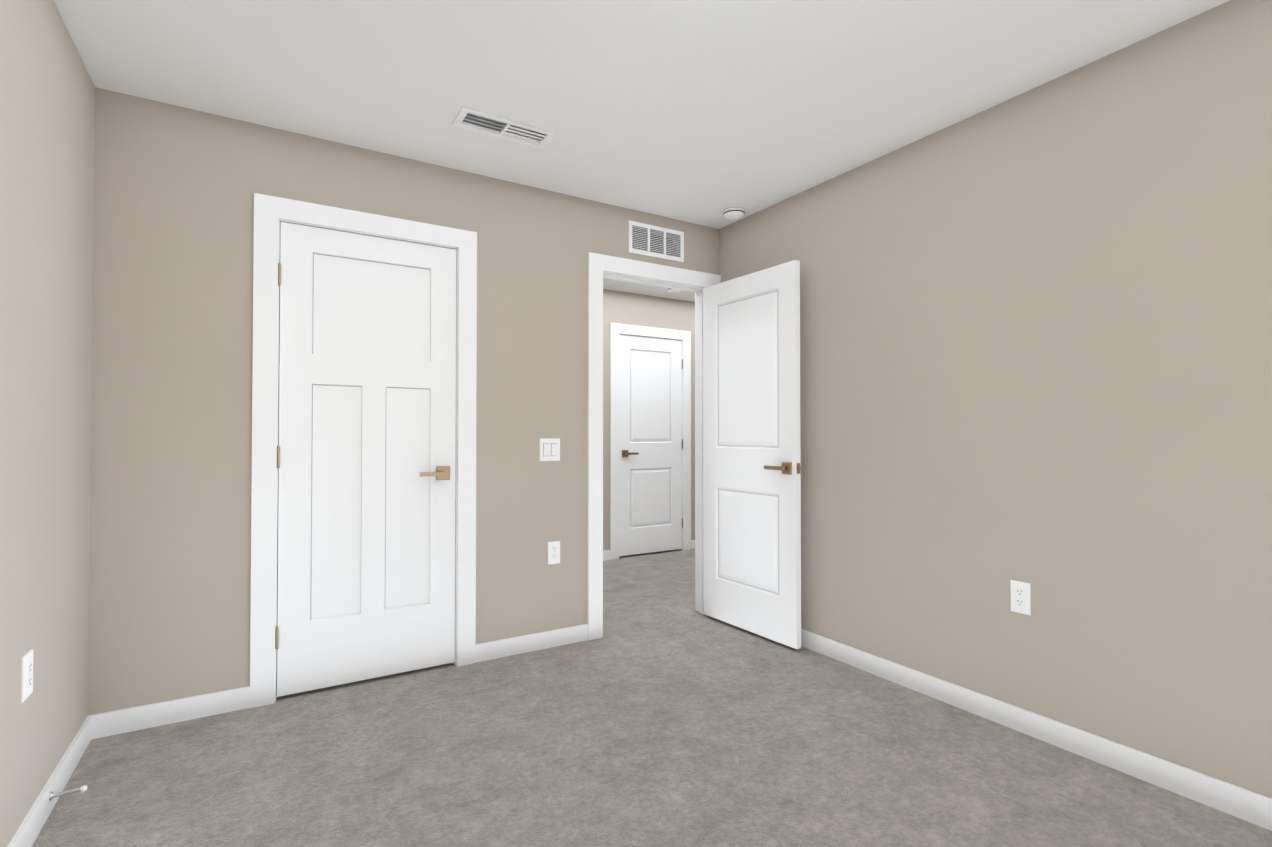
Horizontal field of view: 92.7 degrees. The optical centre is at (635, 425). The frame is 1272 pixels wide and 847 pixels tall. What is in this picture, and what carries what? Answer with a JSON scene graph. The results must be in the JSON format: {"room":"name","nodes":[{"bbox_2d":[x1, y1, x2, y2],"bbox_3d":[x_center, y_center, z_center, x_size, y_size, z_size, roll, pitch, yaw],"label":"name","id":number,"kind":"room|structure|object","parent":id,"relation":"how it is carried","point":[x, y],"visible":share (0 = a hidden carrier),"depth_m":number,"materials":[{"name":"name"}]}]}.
{"room":"empty bedroom","nodes":[
{"label":"empty bedroom","id":0,"kind":"room"},
{"bbox_2d":[0,0,94,846],"bbox_3d":[-1.043,-0.081,0.532,0.120,2.470,4.075,0,-1,-32],"label":"wall","id":1,"kind":"structure","parent":0,"point":[47,112],"depth_m":1.79,"materials":[{"name":"beige paint"}]},
{"bbox_2d":[21,649,32,702],"bbox_3d":[-1.682,0.689,1.678,0.009,0.122,0.072,0,-1,-32],"label":"electrical outlet","id":2,"kind":"object","parent":1,"relation":"attached to","point":[27,674],"visible":1,"depth_m":1.67,"materials":[{"name":"white plastic"}]},
{"bbox_2d":[7,714,98,846],"bbox_3d":[-1.019,1.111,0.602,0.013,0.088,3.955,0,-1,-32],"label":"baseboard","id":3,"kind":"structure","parent":1,"relation":"attached to","point":[33,822],"depth_m":1.87,"materials":[{"name":"white paint"}]},
{"bbox_2d":[49,785,86,800],"bbox_3d":[-1.735,1.120,1.855,0.085,0.025,0.025,0,-1,-32],"label":"door stop","id":4,"kind":"object","parent":3,"relation":"attached to","point":[52,795],"visible":1,"depth_m":1.85,"materials":[{"name":"silver metal"}]},
{"bbox_2d":[88,87,718,714],"bbox_3d":[0.099,-0.039,3.702,5.396,2.470,0.120,0,-1,-32],"label":"wall","id":5,"kind":"structure","parent":0,"point":[170,483],"depth_m":2.52,"materials":[{"name":"beige paint"}]},
{"bbox_2d":[95,686,249,738],"bbox_3d":[-1.827,1.135,2.419,0.485,0.088,0.013,0,-1,-32],"label":"baseboard","id":6,"kind":"structure","parent":5,"relation":"attached to","point":[131,719],"depth_m":2.40,"materials":[{"name":"white paint"}]},
{"bbox_2d":[250,193,476,707],"bbox_3d":[-1.246,0.101,2.859,0.954,2.167,0.138,0,-1,-32],"label":"door frame","id":7,"kind":"structure","parent":5,"relation":"attached to","point":[271,213],"depth_m":2.62,"materials":[{"name":"white paint"}]},
{"bbox_2d":[275,222,455,696],"bbox_3d":[-1.228,0.141,2.830,0.775,2.050,0.141,0,-1,-32],"label":"closet door","id":8,"kind":"structure","parent":5,"relation":"in","point":[366,457],"depth_m":2.80,"materials":[{"name":"white paint"}]},
{"bbox_2d":[476,624,587,661],"bbox_3d":[-0.539,1.145,3.214,0.635,0.088,0.013,0,-1,-32],"label":"baseboard","id":9,"kind":"structure","parent":5,"relation":"attached to","point":[495,649],"depth_m":3.20,"materials":[{"name":"white paint"}]},
{"bbox_2d":[539,438,559,460],"bbox_3d":[-0.464,0.128,3.275,0.118,0.122,0.012,0,-1,-32],"label":"light switch","id":10,"kind":"object","parent":5,"relation":"attached to","point":[549,449],"visible":1,"depth_m":3.27,"materials":[{"name":"white plastic"}]},
{"bbox_2d":[548,541,559,564],"bbox_3d":[-0.443,0.685,3.282,0.072,0.122,0.009,0,-1,-32],"label":"electrical outlet","id":11,"kind":"object","parent":5,"relation":"attached to","point":[553,552],"visible":1,"depth_m":3.28,"materials":[{"name":"white plastic"}]},
{"bbox_2d":[587,252,720,639],"bbox_3d":[0.099,0.112,3.701,0.950,2.167,0.156,0,-1,-32],"label":"door frame","id":12,"kind":"structure","parent":5,"relation":"attached to","point":[600,266],"depth_m":3.76,"materials":[{"name":"white paint"}]},
{"bbox_2d":[703,260,800,648],"bbox_3d":[0.648,0.150,3.514,0.141,2.050,0.771,0,-1,-34],"label":"bedroom door","id":13,"kind":"structure","parent":12,"relation":"attached to","point":[751,474],"depth_m":3.45,"materials":[{"name":"white paint"}]},
{"bbox_2d":[628,220,683,261],"bbox_3d":[0.125,-1.111,3.661,0.398,0.188,0.013,0,-1,-32],"label":"air vent","id":14,"kind":"object","parent":5,"relation":"in","point":[656,254],"visible":1,"depth_m":3.65,"materials":[{"name":"white metal"}]},
{"bbox_2d":[54,0,1229,301],"bbox_3d":[0.693,-1.342,2.758,5.756,0.110,6.370,0,-1,-32],"label":"ceiling","id":15,"kind":"structure","parent":0,"point":[702,112],"depth_m":2.23,"materials":[{"name":"white paint"}]},
{"bbox_2d":[452,106,556,148],"bbox_3d":[-0.565,-1.300,2.621,0.410,0.038,0.166,0,-1,-32],"label":"ceiling vent","id":16,"kind":"object","parent":15,"relation":"in","point":[541,141],"visible":0.96,"depth_m":2.62,"materials":[{"name":"white metal"}]},
{"bbox_2d":[667,288,680,292],"bbox_3d":[0.348,-1.230,5.500,0.132,0.042,0.132,0,-1,-32],"label":"smoke detector","id":17,"kind":"object","parent":15,"relation":"attached to","point":[673,290],"visible":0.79,"depth_m":5.47,"materials":[{"name":"white plastic"}]},
{"bbox_2d":[723,207,744,219],"bbox_3d":[0.581,-1.255,3.599,0.132,0.042,0.132,0,-1,-32],"label":"smoke detector","id":18,"kind":"object","parent":15,"relation":"attached to","point":[733,213],"visible":1,"depth_m":3.56,"materials":[{"name":"white plastic"}]},
{"bbox_2d":[603,289,694,550],"bbox_3d":[-0.193,-0.014,5.655,3.840,2.470,0.120,0,-1,-32],"label":"wall","id":19,"kind":"structure","parent":0,"point":[619,307],"depth_m":5.72,"materials":[{"name":"beige paint"}]},
{"bbox_2d":[603,550,610,560],"bbox_3d":[-0.963,1.170,5.086,1.709,0.088,0.013,0,-1,-32],"label":"baseboard","id":20,"kind":"structure","parent":19,"relation":"attached to","point":[606,553],"depth_m":5.51,"materials":[{"name":"white paint"}]},
{"bbox_2d":[619,335,682,555],"bbox_3d":[0.139,0.180,5.808,0.732,2.050,0.141,0,-1,-32],"label":"hall door","id":21,"kind":"structure","parent":19,"relation":"in","point":[650,446],"depth_m":5.79,"materials":[{"name":"white paint"}]},
{"bbox_2d":[691,540,694,549],"bbox_3d":[0.946,1.185,6.264,0.954,0.088,0.013,0,-1,-32],"label":"baseboard","id":22,"kind":"structure","parent":19,"relation":"attached to","point":[692,541],"depth_m":6.03,"materials":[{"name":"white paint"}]},
{"bbox_2d":[32,549,1271,846],"bbox_3d":[0.693,1.213,2.724,5.756,0.060,6.370,0,-1,-32],"label":"floor","id":23,"kind":"structure","parent":0,"point":[662,713],"depth_m":2.09,"materials":[{"name":"carpet"}]},
{"bbox_2d":[719,0,1271,797],"bbox_3d":[1.657,-0.059,2.199,0.120,2.470,4.075,0,-1,-32],"label":"wall","id":24,"kind":"structure","parent":0,"point":[1037,338],"depth_m":2.21,"materials":[{"name":"beige paint"}]},
{"bbox_2d":[1010,580,1030,615],"bbox_3d":[1.486,0.663,2.345,0.009,0.122,0.072,0,-1,-32],"label":"electrical outlet","id":25,"kind":"object","parent":24,"relation":"attached to","point":[1020,593],"visible":1,"depth_m":2.34,"materials":[{"name":"white plastic"}]},
{"bbox_2d":[801,629,1271,830],"bbox_3d":[1.573,1.132,2.193,0.013,0.088,3.937,0,-1,-32],"label":"baseboard","id":26,"kind":"structure","parent":24,"relation":"attached to","point":[1215,794],"depth_m":2.19,"materials":[{"name":"white paint"}]}
]}

